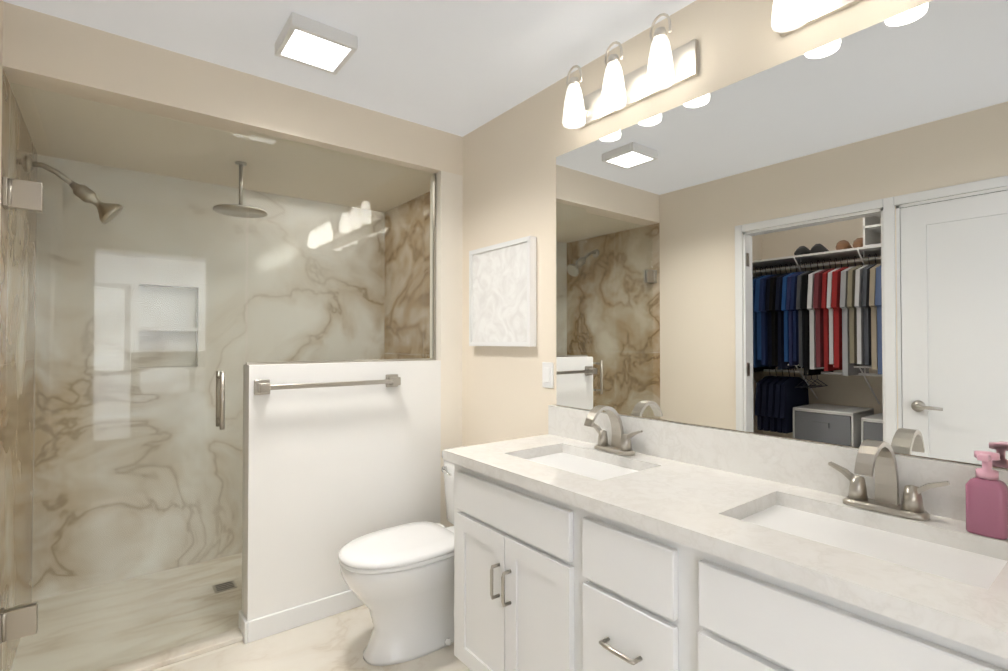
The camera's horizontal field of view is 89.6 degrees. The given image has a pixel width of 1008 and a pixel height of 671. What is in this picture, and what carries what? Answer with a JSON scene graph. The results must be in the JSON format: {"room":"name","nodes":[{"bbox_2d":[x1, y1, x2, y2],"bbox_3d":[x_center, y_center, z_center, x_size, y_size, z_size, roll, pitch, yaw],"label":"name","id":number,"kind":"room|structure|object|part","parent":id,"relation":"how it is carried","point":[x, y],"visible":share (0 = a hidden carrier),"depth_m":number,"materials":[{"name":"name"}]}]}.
{"room":"bathroom","nodes":[
{"label":"bathroom","id":0,"kind":"room"},
{"bbox_2d":[0,0,36,670],"bbox_3d":[-1.248,0.074,1.040,0.100,2.440,3.880,1,-1,-38],"label":"wall","id":1,"kind":"structure","parent":0,"point":[26,379],"depth_m":2.02,"materials":[{"name":"stone"}]},
{"bbox_2d":[26,155,122,223],"bbox_3d":[-1.975,-0.663,2.346,0.340,0.263,0.120,1,-1,-38],"label":"shower head","id":2,"kind":"object","parent":1,"relation":"attached to","point":[101,206],"depth_m":2.35},
{"bbox_2d":[32,154,384,600],"bbox_3d":[-1.631,0.212,3.132,1.860,2.220,0.100,1,-1,-38],"label":"wall","id":3,"kind":"structure","parent":0,"point":[371,318],"depth_m":2.86,"materials":[{"name":"stone"}]},
{"bbox_2d":[3,2,462,212],"bbox_3d":[-1.285,-1.014,2.702,1.860,0.220,1.030,1,-1,-38],"label":"header beam","id":4,"kind":"structure","parent":0,"point":[63,59],"depth_m":2.28,"materials":[{"name":"beige paint"}]},
{"bbox_2d":[213,161,267,217],"bbox_3d":[-1.379,-0.776,2.657,0.256,0.258,0.256,1,-1,-38],"label":"shower head","id":5,"kind":"object","parent":4,"relation":"hanging from","point":[236,208],"visible":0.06,"depth_m":2.65},
{"bbox_2d":[11,553,469,670],"bbox_3d":[-0.948,1.327,1.255,3.260,0.060,3.880,1,-1,-38],"label":"floor","id":6,"kind":"structure","parent":0,"point":[164,618],"depth_m":2.23,"materials":[{"name":"tile"}]},
{"bbox_2d":[212,580,236,592],"bbox_3d":[-1.461,1.313,2.654,0.100,0.004,0.100,1,-1,-38],"label":"drain","id":7,"kind":"object","parent":6,"relation":"on","point":[216,589],"depth_m":2.65,"materials":[{"name":"silver metal"}]},
{"bbox_3d":[-1.461,1.311,2.654,0.080,0.001,0.075,1,-1,-38],"label":"floor drain slots","id":8,"kind":"part","parent":7,"relation":"part of","materials":[{"name":"grey metal"}]},
{"bbox_2d":[338,445,472,665],"bbox_3d":[-0.307,0.940,2.238,0.840,0.740,0.524,1,-1,-38],"label":"toilet","id":9,"kind":"object","parent":6,"relation":"on","point":[399,580],"visible":0.67,"depth_m":2.04,"materials":[{"name":"white ceramic"}]},
{"bbox_3d":[-0.438,0.887,2.136,0.507,0.046,0.380,1,-1,-38],"label":"seat","id":10,"kind":"part","parent":9,"relation":"part of","materials":[{"name":"white ceramic"}]},
{"bbox_3d":[-0.276,0.658,2.464,0.030,0.030,0.096,1,-1,-38],"label":"lever","id":11,"kind":"part","parent":9,"relation":"part of","materials":[{"name":"silver metal"}]},
{"bbox_3d":[-0.085,0.748,2.412,0.234,0.352,0.524,1,-1,-38],"label":"tank","id":12,"kind":"part","parent":9,"relation":"part of","materials":[{"name":"white ceramic"}]},
{"bbox_2d":[443,445,1007,670],"bbox_3d":[0.555,0.880,1.341,0.580,0.835,1.825,1,-1,-38],"label":"bathroom vanity","id":13,"kind":"object","parent":6,"relation":"on","point":[595,538],"depth_m":1.24,"materials":[{"name":"white wood"}]},
{"bbox_2d":[443,433,1007,648],"bbox_3d":[0.563,0.444,1.354,0.559,0.037,1.868,1,-1,-38],"label":"countertop","id":14,"kind":"structure","parent":13,"relation":"on","point":[698,503],"depth_m":1.14,"materials":[{"name":"white stone"}]},
{"bbox_2d":[523,449,650,480],"bbox_3d":[0.261,0.544,1.772,0.340,0.175,0.510,1,-1,-38],"label":"sink","id":15,"kind":"object","parent":14,"relation":"in","point":[599,466],"depth_m":1.86,"materials":[{"name":"white ceramic"}]},
{"bbox_2d":[583,405,642,456],"bbox_3d":[0.365,0.344,1.855,0.176,0.175,0.244,1,-1,-38],"label":"faucet","id":16,"kind":"object","parent":14,"relation":"on","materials":[{"name":"silver metal"}]},
{"bbox_2d":[735,497,1006,584],"bbox_3d":[0.772,0.535,1.112,0.340,0.175,0.510,1,-1,-38],"label":"sink","id":17,"kind":"object","parent":14,"relation":"in","point":[975,564],"depth_m":1.13,"materials":[{"name":"white ceramic"}]},
{"bbox_2d":[823,439,954,520],"bbox_3d":[0.876,0.335,1.195,0.176,0.175,0.244,1,-1,-38],"label":"faucet","id":18,"kind":"object","parent":14,"relation":"on","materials":[{"name":"silver metal"}]},
{"bbox_2d":[965,451,1007,539],"bbox_3d":[1.020,0.334,1.072,0.070,0.174,0.066,1,-1,-38],"label":"soap dispenser","id":19,"kind":"object","parent":14,"relation":"on","point":[986,494],"visible":1,"depth_m":1.06,"materials":[{"name":"pink plastic"}]},
{"bbox_2d":[3,0,695,136],"bbox_3d":[-0.948,-1.173,1.289,3.260,0.060,3.880,1,-1,-38],"label":"ceiling","id":20,"kind":"structure","parent":0,"point":[461,68],"depth_m":1.94,"materials":[{"name":"paint"}]},
{"bbox_2d":[275,12,357,74],"bbox_3d":[-0.722,-1.109,1.944,0.240,0.050,0.240,1,-1,-38],"label":"ceiling light","id":21,"kind":"object","parent":20,"relation":"attached to","point":[306,41],"visible":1,"depth_m":1.90,"materials":[{"name":"white plastic"}]},
{"bbox_3d":[-0.722,-1.110,1.944,0.200,0.045,0.200,1,-1,-38],"label":"ceiling light panel","id":22,"kind":"part","parent":21,"relation":"part of","materials":[{"name":"white plastic"}]},
{"bbox_2d":[242,171,462,621],"bbox_3d":[-0.702,0.204,2.562,1.090,2.220,0.120,1,-1,-38],"label":"wall","id":23,"kind":"structure","parent":0,"point":[330,473],"depth_m":2.43,"materials":[{"name":"paint"}]},
{"bbox_2d":[102,628,242,670],"bbox_3d":[-1.437,1.295,1.977,0.770,0.022,0.080,1,-1,-38],"label":"sill","id":24,"kind":"structure","parent":23,"relation":"attached to","point":[174,655],"depth_m":2.06,"materials":[{"name":"stone"}]},
{"bbox_2d":[0,173,435,644],"bbox_3d":[-1.061,0.077,2.285,1.720,1.966,0.119,1,-1,-38],"label":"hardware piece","id":25,"kind":"object","parent":23,"relation":"attached to","point":[17,622],"visible":0.85,"depth_m":1.79,"materials":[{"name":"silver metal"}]},
{"bbox_2d":[2,86,246,670],"bbox_3d":[-1.434,0.189,1.995,0.754,2.145,0.008,1,-1,-38],"label":"door","id":26,"kind":"structure","parent":25,"relation":"attached to","point":[122,383],"depth_m":1.96,"materials":[{"name":"clear glass"}]},
{"bbox_2d":[240,590,364,643],"bbox_3d":[-0.671,1.268,2.496,1.104,0.090,0.038,1,-1,-38],"label":"baseboard","id":27,"kind":"structure","parent":23,"relation":"attached to","point":[280,621],"depth_m":2.28,"materials":[{"name":"white wood"}]},
{"bbox_2d":[254,374,400,394],"bbox_3d":[-0.795,0.227,2.371,0.674,0.064,0.069,1,-1,-38],"label":"towel rail","id":28,"kind":"object","parent":23,"relation":"attached to","point":[261,387],"visible":1,"depth_m":2.30,"materials":[{"name":"silver metal"}]},
{"bbox_2d":[247,131,433,361],"bbox_3d":[-0.757,-0.387,2.527,0.942,1.030,0.008,1,-1,-38],"label":"glass wall","id":29,"kind":"structure","parent":23,"relation":"on","point":[334,255],"depth_m":2.47,"materials":[{"name":"clear glass"}]},
{"bbox_2d":[384,191,429,358],"bbox_3d":[-0.540,0.104,3.326,0.100,2.440,1.130,1,-1,-38],"label":"wall","id":30,"kind":"structure","parent":0,"point":[403,235],"depth_m":3.38,"materials":[{"name":"stone"}]},
{"bbox_2d":[462,0,1007,469],"bbox_3d":[0.647,0.084,1.793,0.100,2.440,2.750,1,-1,-38],"label":"wall","id":31,"kind":"structure","parent":0,"point":[512,154],"depth_m":2.31,"materials":[{"name":"beige paint"}]},
{"bbox_2d":[469,236,535,346],"bbox_3d":[-0.019,-0.201,2.539,0.040,0.510,0.500,1,-1,-38],"label":"picture frame","id":32,"kind":"object","parent":31,"relation":"attached to","point":[502,294],"visible":1,"depth_m":2.50,"materials":[{"name":"white"}]},
{"bbox_2d":[542,362,553,387],"bbox_3d":[0.196,0.178,2.283,0.010,0.115,0.070,1,-1,-38],"label":"light switch","id":33,"kind":"object","parent":31,"relation":"attached to","point":[547,374],"visible":1,"depth_m":2.28,"materials":[{"name":"white plastic"}]},
{"bbox_2d":[562,13,697,128],"bbox_3d":[0.427,-0.957,1.877,0.160,0.234,0.540,1,-1,-38],"label":"sconce","id":34,"kind":"object","parent":31,"relation":"attached to","point":[664,68],"visible":1,"depth_m":1.83,"materials":[{"name":"white glass"}]},
{"bbox_2d":[556,0,1007,467],"bbox_3d":[0.794,-0.252,1.518,0.006,1.096,1.830,1,-1,-38],"label":"vanity mirror","id":35,"kind":"object","parent":31,"relation":"attached to","point":[811,245],"visible":1,"depth_m":1.41,"materials":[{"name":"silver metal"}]},
{"bbox_2d":[771,0,862,36],"bbox_3d":[0.923,-0.966,1.236,0.160,0.234,0.540,1,-1,-38],"label":"sconce","id":36,"kind":"object","parent":31,"relation":"attached to","point":[789,17],"visible":1,"depth_m":1.39,"materials":[{"name":"white glass"}]},
{"bbox_2d":[548,405,1007,520],"bbox_3d":[0.776,0.364,1.521,0.019,0.128,1.868,1,-1,-38],"label":"backsplash","id":37,"kind":"structure","parent":0,"relation":"attached to","point":[789,461],"depth_m":1.53,"materials":[{"name":"white stone"}]}
]}

